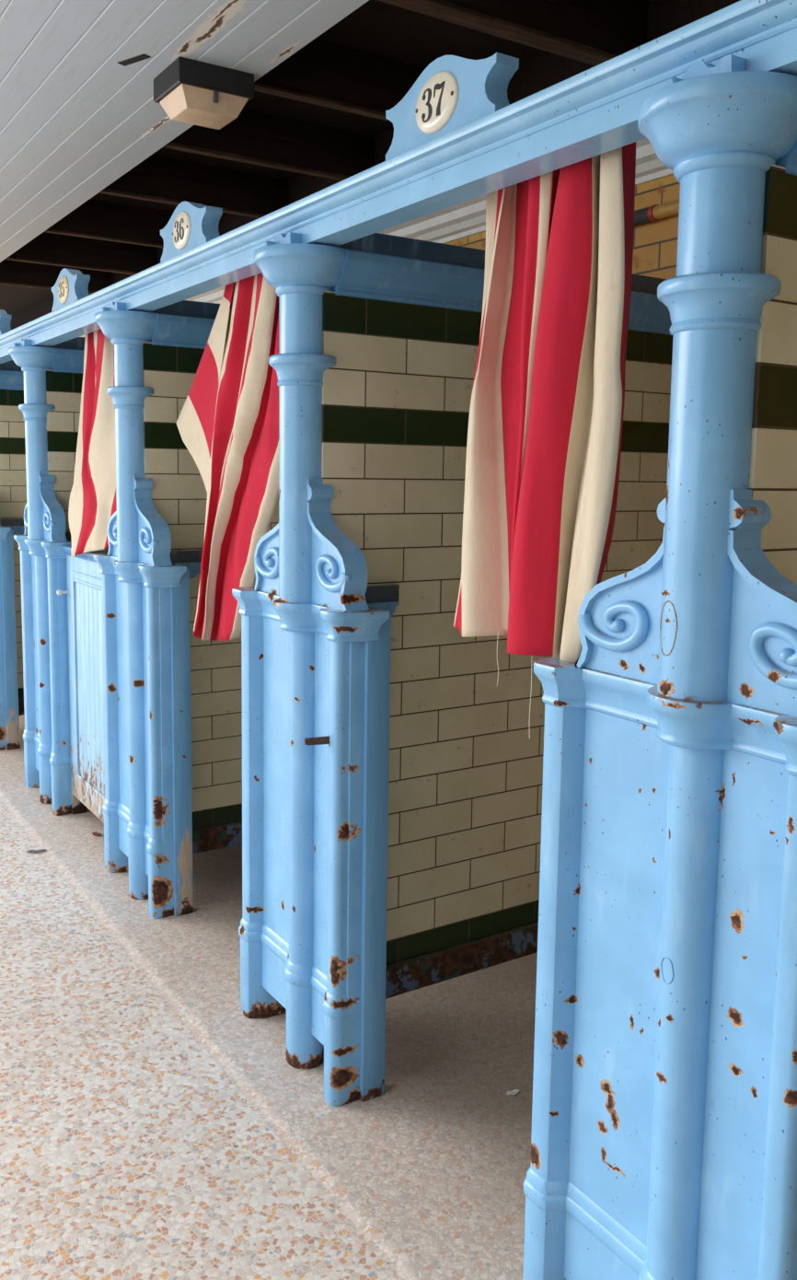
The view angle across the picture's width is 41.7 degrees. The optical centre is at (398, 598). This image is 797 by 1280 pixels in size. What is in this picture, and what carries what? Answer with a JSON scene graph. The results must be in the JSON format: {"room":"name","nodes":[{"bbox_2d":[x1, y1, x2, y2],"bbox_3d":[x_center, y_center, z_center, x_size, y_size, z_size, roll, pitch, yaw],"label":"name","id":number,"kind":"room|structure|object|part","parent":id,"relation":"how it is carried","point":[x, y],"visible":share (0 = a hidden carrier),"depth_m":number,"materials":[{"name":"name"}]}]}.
{"room":"changing room","nodes":[
{"label":"changing room","id":0,"kind":"room"},
{"bbox_2d":[0,714,537,1279],"bbox_3d":[-4.968,1.004,2.784,10.450,0.120,20.000,-4,8,-33],"label":"floor","id":1,"kind":"structure","parent":0,"point":[127,1152],"depth_m":2.22,"materials":[{"name":"stone"}]},
{"bbox_2d":[0,523,19,750],"bbox_3d":[-2.016,-0.209,5.065,0.210,1.827,0.529,-4,8,-33],"label":"post","id":2,"kind":"object","parent":1,"relation":"on","point":[9,720],"visible":0.91,"depth_m":4.94,"materials":[{"name":"metal"}]},
{"bbox_3d":[-2.010,-0.327,5.054,0.140,0.064,0.529,-4,8,-33],"label":"cap moulding","id":3,"kind":"part","parent":2,"relation":"part of","materials":[{"name":"paint"}]},
{"bbox_2d":[0,360,26,715],"bbox_3d":[-1.467,-0.248,5.380,1.232,1.846,0.208,-4,8,-33],"label":"tiled wall","id":4,"kind":"structure","parent":1,"relation":"on","point":[13,473],"depth_m":5.01,"materials":[{"name":"glazed ceramic tile"},{"name":"iron"},{"name":"paint"}]},
{"bbox_3d":[-1.444,-1.068,5.289,1.205,0.085,0.208,-4,8,-33],"label":"cornice","id":5,"kind":"part","parent":4,"relation":"part of","materials":[{"name":"paint"}]},
{"bbox_2d":[26,849,46,852],"bbox_3d":[-1.277,0.892,3.689,0.068,0.007,0.020,-1,7,-18],"label":"dry leaf","id":6,"kind":"object","parent":1,"relation":"on","point":[40,850],"visible":1,"depth_m":3.69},
{"bbox_2d":[8,338,87,815],"bbox_3d":[-1.420,-0.089,4.149,0.210,1.827,0.529,-4,8,-33],"label":"post","id":7,"kind":"object","parent":1,"relation":"on","point":[46,736],"visible":0.93,"depth_m":4.04,"materials":[{"name":"metal"}]},
{"bbox_3d":[-1.412,0.271,4.211,0.047,0.927,0.465,-4,8,-33],"label":"panel","id":8,"kind":"part","parent":7,"relation":"part of","materials":[{"name":"paint"}]},
{"bbox_3d":[-1.413,-0.207,4.137,0.140,0.064,0.529,-4,8,-33],"label":"cap moulding","id":9,"kind":"part","parent":7,"relation":"part of","materials":[{"name":"paint"}]},
{"bbox_2d":[46,337,108,551],"bbox_3d":[-0.870,-0.129,4.464,1.232,1.846,0.208,-4,8,-33],"label":"tiled wall","id":10,"kind":"structure","parent":1,"relation":"on","point":[64,382],"depth_m":4.05,"materials":[{"name":"glazed ceramic tile"},{"name":"iron"},{"name":"paint"}]},
{"bbox_3d":[-0.847,-0.949,4.372,1.205,0.085,0.208,-4,8,-33],"label":"cornice","id":11,"kind":"part","parent":10,"relation":"part of","materials":[{"name":"paint"}]},
{"bbox_2d":[93,302,193,919],"bbox_3d":[-0.823,0.030,3.232,0.210,1.827,0.529,-4,8,-33],"label":"post","id":12,"kind":"object","parent":1,"relation":"on","point":[147,808],"visible":0.96,"depth_m":3.12,"materials":[{"name":"metal"}]},
{"bbox_2d":[56,545,107,823],"bbox_3d":[-1.097,0.310,3.751,0.089,0.968,0.605,-4,8,-33],"label":"door","id":13,"kind":"structure","parent":12,"relation":"attached to","point":[84,578],"depth_m":3.83,"materials":[{"name":"paint"}]},
{"bbox_3d":[-1.268,-0.024,3.945,0.047,0.022,0.022,-4,8,-33],"label":"knob","id":14,"kind":"part","parent":13,"relation":"part of","materials":[{"name":"metal"}]},
{"bbox_3d":[-1.082,-0.152,3.704,0.066,0.038,0.591,-4,8,-33],"label":"capping rail","id":15,"kind":"part","parent":13,"relation":"part of","materials":[{"name":"paint"}]},
{"bbox_3d":[-1.095,-0.062,3.704,0.004,0.042,0.425,-4,8,-33],"label":"bead moulding","id":16,"kind":"part","parent":13,"relation":"part of","materials":[{"name":"paint"}]},
{"bbox_3d":[-1.079,-0.101,3.709,0.032,0.105,0.435,-4,8,-33],"label":"rail","id":17,"kind":"part","parent":13,"relation":"part of","materials":[{"name":"paint"}]},
{"bbox_3d":[-1.086,0.321,3.760,0.015,0.755,0.433,-4,8,-33],"label":"board panel","id":18,"kind":"part","parent":13,"relation":"part of","materials":[{"name":"paint"}]},
{"bbox_3d":[-1.091,0.740,3.811,0.032,0.100,0.435,-4,8,-33],"label":"rail","id":19,"kind":"part","parent":13,"relation":"part of","materials":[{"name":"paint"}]},
{"bbox_3d":[-0.816,0.390,3.295,0.047,0.927,0.465,-4,8,-33],"label":"panel","id":20,"kind":"part","parent":12,"relation":"part of","materials":[{"name":"paint"}]},
{"bbox_3d":[-0.817,-0.088,3.221,0.140,0.064,0.529,-4,8,-33],"label":"cap moulding","id":21,"kind":"part","parent":12,"relation":"part of","materials":[{"name":"paint"}]},
{"bbox_2d":[0,0,796,363],"bbox_3d":[-0.782,-0.875,3.044,0.098,0.076,8.100,-4,8,-33],"label":"lintel beam","id":22,"kind":"structure","parent":12,"relation":"on","point":[594,111],"depth_m":1.62,"materials":[{"name":"metal"}]},
{"bbox_2d":[0,309,11,335],"bbox_3d":[-1.712,-1.165,4.456,0.050,0.133,0.311,-4,8,-33],"label":"number plaque","id":23,"kind":"object","parent":22,"relation":"on","point":[5,318],"visible":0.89,"depth_m":4.34,"materials":[{"name":"paint"}]},
{"bbox_2d":[51,267,90,312],"bbox_3d":[-1.116,-1.046,3.539,0.051,0.133,0.311,-4,8,-33],"label":"number plaque","id":24,"kind":"object","parent":22,"relation":"on","point":[71,285],"visible":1,"depth_m":3.48,"materials":[{"name":"paint"}]},
{"bbox_3d":[-1.134,-1.042,3.528,0.007,0.092,0.120,-4,8,-33],"label":"enamel plate","id":25,"kind":"part","parent":24,"relation":"part of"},
{"bbox_2d":[68,328,116,557],"bbox_3d":[-1.029,-0.539,3.556,0.117,0.828,0.554,-4,8,-33],"label":"striped curtain","id":26,"kind":"object","parent":22,"relation":"hanging from","point":[92,501],"visible":0.75,"depth_m":3.52,"materials":[{"name":"red fabric"}]},
{"bbox_2d":[160,201,222,262],"bbox_3d":[-0.530,-0.929,2.639,0.051,0.133,0.311,-4,8,-33],"label":"number plaque","id":27,"kind":"object","parent":22,"relation":"on","point":[192,225],"visible":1,"depth_m":2.59,"materials":[{"name":"paint"}]},
{"bbox_3d":[-0.548,-0.925,2.628,0.007,0.092,0.120,-4,8,-33],"label":"enamel plate","id":28,"kind":"part","parent":27,"relation":"part of","materials":[{"name":"white ceramic"}]},
{"bbox_2d":[175,272,279,640],"bbox_3d":[-0.464,-0.351,2.715,0.073,0.966,0.693,-4,8,-36],"label":"striped curtain","id":29,"kind":"object","parent":22,"relation":"hanging from","point":[227,421],"visible":0.84,"depth_m":2.65,"materials":[{"name":"red fabric"}]},
{"bbox_2d":[385,52,519,161],"bbox_3d":[0.077,-0.808,1.706,0.051,0.133,0.311,-4,8,-33],"label":"number plaque","id":30,"kind":"object","parent":22,"relation":"on","point":[452,92],"visible":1,"depth_m":1.66,"materials":[{"name":"paint"}]},
{"bbox_3d":[0.059,-0.804,1.695,0.007,0.092,0.120,-4,8,-33],"label":"enamel plate","id":31,"kind":"part","parent":30,"relation":"part of","materials":[{"name":"white ceramic"}]},
{"bbox_2d":[453,141,636,738],"bbox_3d":[0.208,-0.236,1.697,0.110,0.922,0.444,-4,8,-34],"label":"striped curtain","id":32,"kind":"object","parent":22,"relation":"hanging from","point":[548,400],"visible":0.93,"depth_m":1.63,"materials":[{"name":"red fabric"}]},
{"bbox_2d":[142,300,279,853],"bbox_3d":[-0.274,-0.010,3.547,1.232,1.846,0.208,-4,8,-33],"label":"tiled wall","id":33,"kind":"structure","parent":1,"relation":"on","point":[171,360],"depth_m":3.22,"materials":[{"name":"glazed ceramic tile"},{"name":"iron"},{"name":"paint"}]},
{"bbox_3d":[-0.251,-0.830,3.456,1.205,0.085,0.208,-4,8,-33],"label":"cornice","id":34,"kind":"part","parent":33,"relation":"part of","materials":[{"name":"paint"}]},
{"bbox_2d":[232,232,391,1106],"bbox_3d":[-0.227,0.149,2.316,0.210,1.827,0.529,-4,8,-33],"label":"post","id":35,"kind":"object","parent":1,"relation":"on","point":[316,657],"visible":0.98,"depth_m":2.22,"materials":[{"name":"metal"}]},
{"bbox_3d":[-0.219,0.509,2.378,0.047,0.927,0.465,-4,8,-33],"label":"panel","id":36,"kind":"part","parent":35,"relation":"part of","materials":[{"name":"paint"}]},
{"bbox_3d":[-0.221,0.031,2.304,0.140,0.064,0.529,-4,8,-33],"label":"cap moulding","id":37,"kind":"part","parent":35,"relation":"part of","materials":[{"name":"paint"}]},
{"bbox_2d":[321,232,674,999],"bbox_3d":[0.323,0.109,2.631,1.232,1.846,0.208,-4,8,-33],"label":"tiled wall","id":38,"kind":"structure","parent":1,"relation":"on","point":[401,318],"depth_m":2.42,"materials":[{"name":"tile"}]},
{"bbox_3d":[0.346,-0.711,2.539,1.205,0.085,0.208,-4,8,-33],"label":"cornice","id":39,"kind":"part","parent":38,"relation":"part of","materials":[{"name":"paint"}]},
{"bbox_2d":[506,1089,520,1094],"bbox_3d":[0.250,1.077,2.277,0.034,0.007,0.014,-2,7,-23],"label":"flake","id":40,"kind":"object","parent":1,"relation":"on","point":[515,1091],"visible":1,"depth_m":2.28,"materials":[{"name":"grey paint"}]},
{"bbox_2d":[523,54,796,1279],"bbox_3d":[0.370,0.268,1.399,0.210,1.827,0.529,-4,8,-33],"label":"post","id":41,"kind":"object","parent":1,"relation":"on","point":[664,1135],"visible":0.99,"depth_m":1.35,"materials":[{"name":"metal"}]},
{"bbox_3d":[0.376,0.150,1.388,0.140,0.064,0.529,-4,8,-33],"label":"cap moulding","id":42,"kind":"part","parent":41,"relation":"part of","materials":[{"name":"paint"}]},
{"bbox_3d":[0.377,0.628,1.462,0.047,0.927,0.465,-4,8,-33],"label":"panel","id":43,"kind":"part","parent":41,"relation":"part of","materials":[{"name":"paint"}]},
{"bbox_2d":[748,141,796,584],"bbox_3d":[0.919,0.228,1.714,1.232,1.846,0.208,-4,8,-33],"label":"tiled wall","id":44,"kind":"structure","parent":1,"relation":"on","point":[773,457],"depth_m":1.29,"materials":[{"name":"tile"}]},
{"bbox_3d":[0.942,-0.592,1.623,1.205,0.085,0.208,-4,8,-33],"label":"cornice","id":45,"kind":"part","parent":44,"relation":"part of","materials":[{"name":"paint"}]},
{"bbox_2d":[0,0,741,330],"bbox_3d":[-2.062,-1.738,4.319,3.620,0.280,20.000,-4,8,-33],"label":"ceiling","id":46,"kind":"structure","parent":0,"point":[75,120],"depth_m":3.03,"materials":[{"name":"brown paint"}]},
{"bbox_2d":[0,259,113,293],"bbox_3d":[-2.170,-1.981,6.378,0.854,0.172,0.038,-4,8,-33],"label":"joist","id":47,"kind":"object","parent":46,"relation":"attached to","point":[12,273],"visible":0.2,"depth_m":6.35,"materials":[{"name":"brown wood"}]},
{"bbox_2d":[4,232,157,274],"bbox_3d":[-1.736,-1.895,5.711,0.854,0.172,0.038,-4,8,-33],"label":"joist","id":48,"kind":"object","parent":46,"relation":"attached to","point":[51,249],"visible":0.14,"depth_m":5.71,"materials":[{"name":"brown wood"}]},
{"bbox_2d":[43,198,174,247],"bbox_3d":[-1.308,-1.809,5.053,0.854,0.172,0.038,-4,8,-33],"label":"joist","id":49,"kind":"object","parent":46,"relation":"attached to","point":[95,219],"visible":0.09,"depth_m":5.00,"materials":[{"name":"brown wood"}]},
{"bbox_2d":[117,53,151,66],"bbox_3d":[-0.689,-1.403,2.724,0.104,0.002,0.024,6,8,36],"label":"tape strip","id":50,"kind":"object","parent":46,"relation":"attached to","point":[144,56],"visible":1,"depth_m":2.72,"materials":[{"name":"black plastic"}]},
{"bbox_2d":[99,154,288,218],"bbox_3d":[-0.847,-1.717,4.345,0.854,0.172,0.038,-4,8,-33],"label":"joist","id":51,"kind":"object","parent":46,"relation":"attached to","point":[156,179],"visible":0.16,"depth_m":4.34,"materials":[{"name":"brown wood"}]},
{"bbox_2d":[153,56,254,129],"bbox_3d":[-0.530,-1.360,2.839,0.212,0.112,0.190,-4,8,-33],"label":"ceiling light","id":52,"kind":"object","parent":46,"relation":"attached to","point":[191,91],"visible":1,"depth_m":2.78,"materials":[{"name":"grey metal"}]},
{"bbox_2d":[159,83,248,129],"bbox_3d":[-0.530,-1.330,2.843,0.190,0.052,0.168,-4,8,-33],"label":"diffuser","id":53,"kind":"object","parent":52,"relation":"attached to","point":[215,106],"depth_m":2.79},
{"bbox_2d":[162,108,374,180],"bbox_3d":[-0.457,-1.639,3.745,0.854,0.172,0.038,-4,8,-33],"label":"joist","id":54,"kind":"object","parent":46,"relation":"attached to","point":[253,137],"visible":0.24,"depth_m":3.76,"materials":[{"name":"brown wood"}]},
{"bbox_2d":[254,38,425,121],"bbox_3d":[-0.093,-1.566,3.186,0.854,0.172,0.038,-4,8,-33],"label":"joist","id":55,"kind":"object","parent":46,"relation":"attached to","point":[321,73],"visible":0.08,"depth_m":3.12,"materials":[{"name":"brown wood"}]},
{"bbox_2d":[378,0,648,65],"bbox_3d":[0.292,-1.490,2.595,0.854,0.172,0.066,-4,8,-33],"label":"joist","id":56,"kind":"object","parent":46,"relation":"attached to","point":[594,32],"visible":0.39,"depth_m":2.65,"materials":[{"name":"brown wood"}]},
{"bbox_2d":[445,174,680,279],"bbox_3d":[-0.644,-0.528,5.399,0.200,2.420,20.000,-4,8,-33],"label":"wall","id":57,"kind":"structure","parent":0,"point":[655,243],"depth_m":3.01,"materials":[{"name":"yellow tile"}]},
{"bbox_2d":[79,138,674,337],"bbox_3d":[-0.767,-1.603,5.179,0.130,0.235,20.000,-4,8,-33],"label":"trim","id":58,"kind":"structure","parent":57,"relation":"attached to","point":[468,218],"depth_m":3.71,"materials":[{"name":"white wood"}]},
{"bbox_2d":[634,198,679,226],"bbox_3d":[0.836,-1.075,2.811,0.044,0.044,1.400,-4,8,-33],"label":"pipe","id":59,"kind":"object","parent":57,"relation":"attached to","point":[657,212],"visible":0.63,"depth_m":2.95,"materials":[{"name":"metal"}]}
]}

